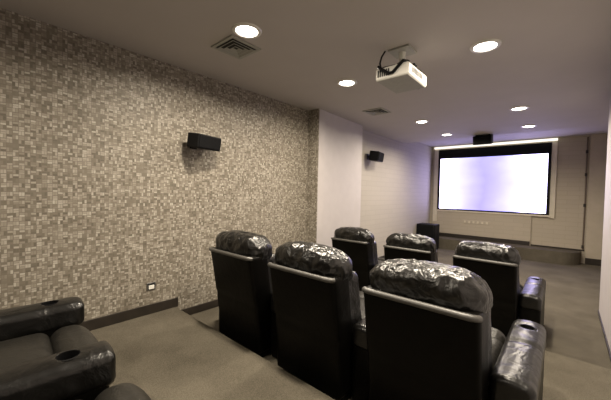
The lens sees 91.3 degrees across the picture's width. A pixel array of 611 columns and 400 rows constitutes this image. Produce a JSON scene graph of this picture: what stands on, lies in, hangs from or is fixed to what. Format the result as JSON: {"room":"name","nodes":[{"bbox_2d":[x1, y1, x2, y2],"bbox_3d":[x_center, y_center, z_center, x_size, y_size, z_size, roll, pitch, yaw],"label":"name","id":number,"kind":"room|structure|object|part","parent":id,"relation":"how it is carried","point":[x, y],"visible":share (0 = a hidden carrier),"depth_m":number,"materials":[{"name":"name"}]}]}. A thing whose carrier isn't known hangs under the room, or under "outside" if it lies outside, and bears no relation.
{"room":"home theater","nodes":[
{"label":"home theater","id":0,"kind":"room"},
{"bbox_2d":[0,8,308,320],"bbox_3d":[-2.107,0.017,2.616,0.120,2.935,6.360,3,2,41],"label":"wall","id":1,"kind":"structure","parent":0,"point":[104,196],"depth_m":2.90,"materials":[{"name":"paper"}]},
{"bbox_2d":[81,297,177,330],"bbox_3d":[-2.803,1.155,1.778,0.016,0.100,4.165,3,2,41],"label":"baseboard","id":2,"kind":"structure","parent":1,"relation":"attached to","point":[111,319],"depth_m":2.96,"materials":[{"name":"brown wood"}]},
{"bbox_2d":[147,281,155,290],"bbox_3d":[-1.613,0.902,3.124,0.016,0.080,0.090,3,2,41],"label":"wall outlet","id":3,"kind":"object","parent":1,"relation":"attached to","point":[152,285],"visible":1,"depth_m":3.12,"materials":[{"name":"plastic"}]},
{"bbox_2d":[182,299,217,314],"bbox_3d":[-0.754,1.282,4.126,0.016,0.090,2.065,3,2,41],"label":"baseboard","id":4,"kind":"structure","parent":1,"relation":"attached to","point":[211,304],"depth_m":3.56,"materials":[{"name":"brown wood"}]},
{"bbox_2d":[187,132,220,151],"bbox_3d":[-1.163,-0.647,3.358,0.284,0.174,0.340,2,2,27],"label":"wall speaker","id":5,"kind":"object","parent":1,"relation":"attached to","point":[194,140],"visible":1,"depth_m":3.22,"materials":[{"name":"black plastic"}]},
{"bbox_2d":[199,135,220,150],"bbox_3d":[-1.050,-0.630,3.300,0.029,0.130,0.316,2,2,27],"label":"grille","id":6,"kind":"object","parent":5,"relation":"attached to","point":[207,142],"depth_m":3.29,"materials":[{"name":"fabric"}]},
{"bbox_2d":[90,307,334,399],"bbox_3d":[-1.451,1.341,0.583,3.636,0.145,4.145,3,2,41],"label":"floor","id":7,"kind":"structure","parent":0,"point":[169,354],"depth_m":2.23,"materials":[{"name":"carpet"}]},
{"bbox_2d":[0,296,115,399],"bbox_3d":[-1.618,0.702,1.316,1.176,1.082,1.017,0,2,-45],"label":"recliner","id":8,"kind":"object","parent":7,"relation":"on","point":[46,353],"visible":1,"depth_m":1.37,"materials":[{"name":"black leather"}]},
{"bbox_3d":[-1.557,0.870,1.384,0.608,0.232,0.598,0,2,-45],"label":"seat","id":9,"kind":"part","parent":8,"relation":"part of","materials":[{"name":"black leather"}]},
{"bbox_3d":[-1.839,1.003,1.690,0.880,0.450,0.185,0,2,-45],"label":"armrest","id":10,"kind":"part","parent":8,"relation":"part of","materials":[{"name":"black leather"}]},
{"bbox_3d":[-1.261,1.032,1.108,0.880,0.450,0.185,0,2,-45],"label":"armrest","id":11,"kind":"part","parent":8,"relation":"part of","materials":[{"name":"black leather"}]},
{"bbox_2d":[95,383,151,399],"bbox_3d":[-0.920,0.735,0.709,1.177,1.081,0.833,0,2,-45],"label":"recliner","id":12,"kind":"object","parent":7,"relation":"on","point":[122,391],"visible":1,"depth_m":1.23,"materials":[{"name":"black leather"}]},
{"bbox_2d":[0,0,610,142],"bbox_3d":[0.939,-1.532,2.473,4.890,0.300,10.420,3,2,41],"label":"ceiling","id":13,"kind":"structure","parent":0,"point":[553,57],"depth_m":2.78,"materials":[{"name":"paint"}]},
{"bbox_2d":[211,35,260,58],"bbox_3d":[-0.647,-1.413,2.786,0.330,0.024,0.330,3,2,41],"label":"ceiling vent","id":14,"kind":"object","parent":13,"relation":"in","point":[231,45],"visible":1,"depth_m":2.77,"materials":[{"name":"grey plastic"}]},
{"bbox_2d":[232,22,261,38],"bbox_3d":[-0.489,-1.407,2.488,0.248,0.012,0.248,3,2,41],"label":"recessed light","id":15,"kind":"object","parent":13,"relation":"in","point":[246,30],"visible":1,"depth_m":2.47,"materials":[{"name":"white plastic"}]},
{"bbox_2d":[337,79,356,86],"bbox_3d":[0.503,-1.418,3.620,0.248,0.012,0.248,3,2,41],"label":"recessed light","id":16,"kind":"object","parent":13,"relation":"in","point":[343,82],"visible":1,"depth_m":3.60,"materials":[{"name":"white plastic"}]},
{"bbox_2d":[362,107,390,115],"bbox_3d":[1.164,-1.433,4.869,0.340,0.024,0.340,3,2,41],"label":"ceiling vent","id":17,"kind":"object","parent":13,"relation":"in","point":[377,111],"visible":1,"depth_m":4.84,"materials":[{"name":"grey plastic"}]},
{"bbox_2d":[376,44,426,93],"bbox_3d":[0.903,-1.236,2.789,0.316,0.318,0.505,3,2,41],"label":"ceiling projector","id":18,"kind":"object","parent":13,"relation":"hanging from","point":[403,76],"visible":1,"depth_m":2.71,"materials":[{"name":"white plastic"}]},
{"bbox_3d":[0.898,-1.080,2.792,0.290,0.006,0.410,3,2,41],"label":"plate","id":19,"kind":"part","parent":18,"relation":"part of","materials":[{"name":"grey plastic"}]},
{"bbox_3d":[0.905,-1.382,2.783,0.200,0.018,0.200,3,2,41],"label":"ceiling plate","id":20,"kind":"part","parent":18,"relation":"part of","materials":[{"name":"grey plastic"}]},
{"bbox_2d":[412,66,421,78],"bbox_3d":[0.999,-1.133,2.667,0.004,0.045,0.225,3,2,41],"label":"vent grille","id":21,"kind":"object","parent":18,"relation":"attached to","point":[416,73],"depth_m":2.65,"materials":[{"name":"white plastic"}]},
{"bbox_2d":[415,120,428,123],"bbox_3d":[2.140,-1.436,5.490,0.248,0.012,0.248,3,2,41],"label":"recessed light","id":22,"kind":"object","parent":13,"relation":"in","point":[418,121],"visible":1,"depth_m":5.45,"materials":[{"name":"white plastic"}]},
{"bbox_2d":[473,134,492,144],"bbox_3d":[3.915,-1.325,6.589,0.360,0.222,0.240,3,2,41],"label":"speaker","id":23,"kind":"object","parent":13,"relation":"hanging from","point":[485,139],"visible":1,"depth_m":6.50},
{"bbox_2d":[470,39,501,52],"bbox_3d":[1.601,-1.367,2.659,0.248,0.012,0.248,3,2,41],"label":"recessed light","id":24,"kind":"object","parent":13,"relation":"in","point":[487,45],"visible":1,"depth_m":2.64,"materials":[{"name":"white plastic"}]},
{"bbox_2d":[509,106,528,110],"bbox_3d":[3.239,-1.385,4.528,0.248,0.012,0.248,3,2,41],"label":"recessed light","id":25,"kind":"object","parent":13,"relation":"in","point":[519,108],"visible":1,"depth_m":4.51,"materials":[{"name":"white plastic"}]},
{"bbox_2d":[521,125,536,127],"bbox_3d":[4.233,-1.396,5.664,0.248,0.012,0.248,3,2,41],"label":"recessed light","id":26,"kind":"object","parent":13,"relation":"in","point":[524,126],"visible":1,"depth_m":5.66,"materials":[{"name":"white plastic"}]},
{"bbox_2d":[306,109,318,242],"bbox_3d":[0.089,-0.001,4.910,0.261,2.935,0.015,3,2,41],"label":"wall","id":27,"kind":"structure","parent":0,"point":[313,129],"depth_m":4.87,"materials":[{"name":"paper"}]},
{"bbox_2d":[316,109,362,246],"bbox_3d":[0.557,-0.008,5.494,0.336,2.935,1.480,3,2,41],"label":"wall pier","id":28,"kind":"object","parent":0,"point":[340,139],"visible":0.62,"depth_m":5.27,"materials":[{"name":"paint"}]},
{"bbox_2d":[360,130,431,256],"bbox_3d":[2.501,-0.172,7.951,0.120,3.205,4.780,3,2,41],"label":"wall","id":29,"kind":"structure","parent":0,"point":[396,190],"depth_m":7.54,"materials":[{"name":"beige paint"}]},
{"bbox_2d":[367,150,383,161],"bbox_3d":[1.492,-0.936,6.431,0.317,0.223,0.360,2,2,31],"label":"wall speaker","id":30,"kind":"object","parent":29,"relation":"attached to","point":[377,156],"visible":1,"depth_m":6.27,"materials":[{"name":"black plastic"}]},
{"bbox_2d":[378,152,383,161],"bbox_3d":[1.613,-0.917,6.358,0.035,0.175,0.336,2,2,31],"label":"grille","id":31,"kind":"object","parent":30,"relation":"attached to","point":[380,155],"depth_m":6.33,"materials":[{"name":"fabric"}]},
{"bbox_2d":[190,306,610,399],"bbox_3d":[-0.767,1.478,1.371,3.636,0.145,6.230,3,2,41],"label":"floor","id":32,"kind":"structure","parent":0,"point":[565,378],"depth_m":2.43,"materials":[{"name":"carpet"}]},
{"bbox_2d":[209,230,277,358],"bbox_3d":[-0.320,0.825,3.073,1.017,1.082,1.176,3,2,41],"label":"recliner","id":33,"kind":"object","parent":32,"relation":"on","point":[240,259],"visible":0.56,"depth_m":2.61,"materials":[{"name":"black leather"}]},
{"bbox_3d":[0.051,1.154,2.892,0.185,0.450,0.880,3,2,41],"label":"armrest","id":34,"kind":"part","parent":33,"relation":"part of","materials":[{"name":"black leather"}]},
{"bbox_2d":[267,241,368,399],"bbox_3d":[0.376,0.858,2.464,0.832,1.079,1.177,3,2,41],"label":"recliner","id":35,"kind":"object","parent":32,"relation":"on","point":[319,306],"visible":0.76,"depth_m":2.06,"materials":[{"name":"black leather"}]},
{"bbox_3d":[0.676,1.183,2.344,0.185,0.450,0.880,3,2,41],"label":"armrest","id":36,"kind":"part","parent":35,"relation":"part of","materials":[{"name":"black leather"}]},
{"bbox_3d":[0.361,1.022,2.598,0.598,0.232,0.608,3,2,41],"label":"seat","id":37,"kind":"part","parent":35,"relation":"part of","materials":[{"name":"black leather"}]},
{"bbox_2d":[362,258,545,399],"bbox_3d":[0.995,0.885,1.922,0.830,1.084,1.177,3,2,41],"label":"recliner","id":38,"kind":"object","parent":32,"relation":"on","point":[430,334],"visible":1,"depth_m":1.56,"materials":[{"name":"black leather"}]},
{"bbox_3d":[0.652,0.947,1.677,0.616,0.860,0.302,3,2,41],"label":"backrest","id":39,"kind":"part","parent":38,"relation":"part of","materials":[{"name":"black leather"}]},
{"bbox_3d":[0.980,1.051,2.057,0.598,0.232,0.608,3,2,41],"label":"seat","id":40,"kind":"part","parent":38,"relation":"part of","materials":[{"name":"black leather"}]},
{"bbox_3d":[1.295,1.212,1.802,0.185,0.450,0.880,3,2,41],"label":"armrest","id":41,"kind":"part","parent":38,"relation":"part of","materials":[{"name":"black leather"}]},
{"bbox_2d":[439,236,580,264],"bbox_3d":[5.176,1.331,8.262,3.600,0.300,0.570,3,2,41],"label":"stage","id":42,"kind":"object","parent":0,"point":[533,253],"depth_m":7.41,"materials":[{"name":"carpet"}]},
{"bbox_2d":[419,125,607,146],"bbox_3d":[5.138,-1.664,7.262,4.890,0.130,2.320,3,2,41],"label":"ceiling","id":43,"kind":"structure","parent":0,"point":[600,129],"depth_m":7.31,"materials":[{"name":"paint"}]},
{"bbox_2d":[434,137,558,149],"bbox_3d":[5.212,-1.589,8.467,3.000,0.085,0.090,3,2,41],"label":"strip light","id":44,"kind":"object","parent":43,"relation":"attached to","point":[549,138],"visible":0.94,"depth_m":8.18,"materials":[{"name":"white plastic"}]},
{"bbox_2d":[430,135,607,263],"bbox_3d":[5.831,-0.205,8.131,4.890,3.405,0.120,3,2,41],"label":"wall","id":45,"kind":"structure","parent":0,"point":[565,230],"depth_m":7.45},
{"bbox_2d":[433,150,438,220],"bbox_3d":[4.144,-0.458,9.480,0.120,2.250,0.070,3,2,41],"label":"trim","id":46,"kind":"structure","parent":45,"relation":"attached to","point":[436,151],"depth_m":9.45,"materials":[{"name":"beige wood"}]},
{"bbox_2d":[462,220,489,224],"bbox_3d":[4.978,0.657,8.729,0.720,0.100,0.018,3,2,41],"label":"strip","id":47,"kind":"object","parent":45,"relation":"attached to","point":[463,221],"visible":1,"depth_m":8.71,"materials":[{"name":"beige paint"}]},
{"bbox_2d":[432,210,530,240],"bbox_3d":[5.017,0.760,8.741,2.530,0.805,0.050,3,2,41],"label":"wall panel","id":48,"kind":"object","parent":45,"relation":"attached to","point":[513,227],"depth_m":8.54,"materials":[{"name":"beige wood"}]},
{"bbox_2d":[439,232,529,245],"bbox_3d":[4.990,1.108,8.721,2.500,0.110,0.020,3,2,41],"label":"baseboard","id":49,"kind":"structure","parent":45,"relation":"attached to","point":[510,241],"depth_m":8.54,"materials":[{"name":"brown wood"}]},
{"bbox_2d":[437,209,549,216],"bbox_3d":[5.217,0.365,8.546,2.780,0.045,0.075,3,2,41],"label":"trim","id":50,"kind":"structure","parent":45,"relation":"attached to","point":[437,209],"depth_m":8.39,"materials":[{"name":"beige wood"}]},
{"bbox_2d":[437,142,551,214],"bbox_3d":[5.217,-0.577,8.519,2.750,1.870,0.040,3,2,41],"label":"projection screen","id":51,"kind":"object","parent":45,"relation":"attached to","point":[516,179],"visible":1,"depth_m":8.36,"materials":[{"name":"grey fabric"}]},
{"bbox_2d":[548,141,557,217],"bbox_3d":[6.305,-0.508,7.600,0.120,1.950,0.050,3,2,41],"label":"trim","id":52,"kind":"structure","parent":45,"relation":"attached to","point":[554,144],"depth_m":7.58,"materials":[{"name":"beige wood"}]},
{"bbox_2d":[531,244,583,250],"bbox_3d":[6.370,1.208,7.583,1.040,0.035,0.016,3,2,41],"label":"baseboard","id":53,"kind":"structure","parent":45,"relation":"attached to","point":[531,244],"depth_m":7.55,"materials":[{"name":"brown wood"}]},
{"bbox_2d":[581,137,588,249],"bbox_3d":[6.758,-0.146,7.214,0.045,2.730,0.040,3,2,41],"label":"conduit","id":54,"kind":"object","parent":45,"relation":"attached to","point":[587,150],"visible":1,"depth_m":7.20,"materials":[{"name":"black metal"}]},
{"bbox_2d":[585,258,600,265],"bbox_3d":[7.109,1.486,6.885,0.970,0.150,0.016,3,2,41],"label":"baseboard","id":55,"kind":"structure","parent":45,"relation":"attached to","point":[597,262],"depth_m":7.10,"materials":[{"name":"brown wood"}]},
{"bbox_2d":[585,133,607,259],"bbox_3d":[6.899,-0.002,7.091,0.280,3.105,0.040,3,2,41],"label":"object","id":56,"kind":"structure","parent":45,"relation":"attached to","point":[598,146],"depth_m":7.07,"materials":[{"name":"beige paint"}]},
{"bbox_2d":[437,248,610,368],"bbox_3d":[2.094,1.596,4.018,4.970,0.120,14.220,3,2,41],"label":"floor","id":57,"kind":"structure","parent":0,"point":[572,325],"depth_m":4.37,"materials":[{"name":"carpet"}]},
{"bbox_2d":[331,227,384,290],"bbox_3d":[0.986,0.946,4.822,1.017,1.085,1.176,3,2,41],"label":"recliner","id":58,"kind":"object","parent":57,"relation":"on","point":[358,243],"visible":0.49,"depth_m":4.34,"materials":[{"name":"black leather"}]},
{"bbox_3d":[0.714,1.012,4.515,0.616,0.860,0.302,3,2,41],"label":"backrest","id":59,"kind":"part","parent":58,"relation":"part of","materials":[{"name":"black leather"}]},
{"bbox_2d":[383,233,437,262],"bbox_3d":[1.710,0.982,4.188,0.832,1.080,1.177,3,2,41],"label":"recliner","id":60,"kind":"object","parent":57,"relation":"on","point":[398,245],"visible":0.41,"depth_m":3.80,"materials":[{"name":"black leather"}]},
{"bbox_3d":[1.368,1.042,3.942,0.616,0.860,0.302,3,2,41],"label":"backrest","id":61,"kind":"part","parent":60,"relation":"part of","materials":[{"name":"black leather"}]},
{"bbox_2d":[416,223,439,248],"bbox_3d":[3.568,1.063,8.720,0.520,0.740,0.435,3,2,41],"label":"subwoofer","id":62,"kind":"object","parent":57,"relation":"on","point":[431,230],"visible":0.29,"depth_m":8.55,"materials":[{"name":"black plastic"}]},
{"bbox_2d":[417,225,433,238],"bbox_3d":[3.430,1.044,8.562,0.460,0.620,0.015,3,2,41],"label":"grille","id":63,"kind":"object","parent":62,"relation":"attached to","point":[426,230],"depth_m":8.53,"materials":[{"name":"fabric"}]},
{"bbox_2d":[452,241,545,336],"bbox_3d":[2.362,1.012,3.617,0.828,1.082,1.177,3,2,41],"label":"recliner","id":64,"kind":"object","parent":57,"relation":"on","point":[497,264],"visible":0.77,"depth_m":3.20,"materials":[{"name":"black leather"}]},
{"bbox_3d":[2.018,1.073,3.373,0.616,0.860,0.302,3,2,41],"label":"backrest","id":65,"kind":"part","parent":64,"relation":"part of","materials":[{"name":"black leather"}]},
{"bbox_3d":[2.661,1.338,3.498,0.185,0.450,0.880,3,2,41],"label":"armrest","id":66,"kind":"part","parent":64,"relation":"part of","materials":[{"name":"black leather"}]},
{"bbox_2d":[599,98,610,350],"bbox_3d":[1.405,0.142,0.898,0.160,2.935,8.400,3,2,41],"label":"wall","id":67,"kind":"structure","parent":0,"point":[605,282],"depth_m":3.71,"materials":[{"name":"paint"}]},
{"bbox_2d":[598,310,610,360],"bbox_3d":[3.361,1.563,3.339,0.012,0.040,2.170,3,2,41],"label":"baseboard","id":68,"kind":"structure","parent":67,"relation":"attached to","point":[601,323],"depth_m":3.40,"materials":[{"name":"wood"}]}
]}

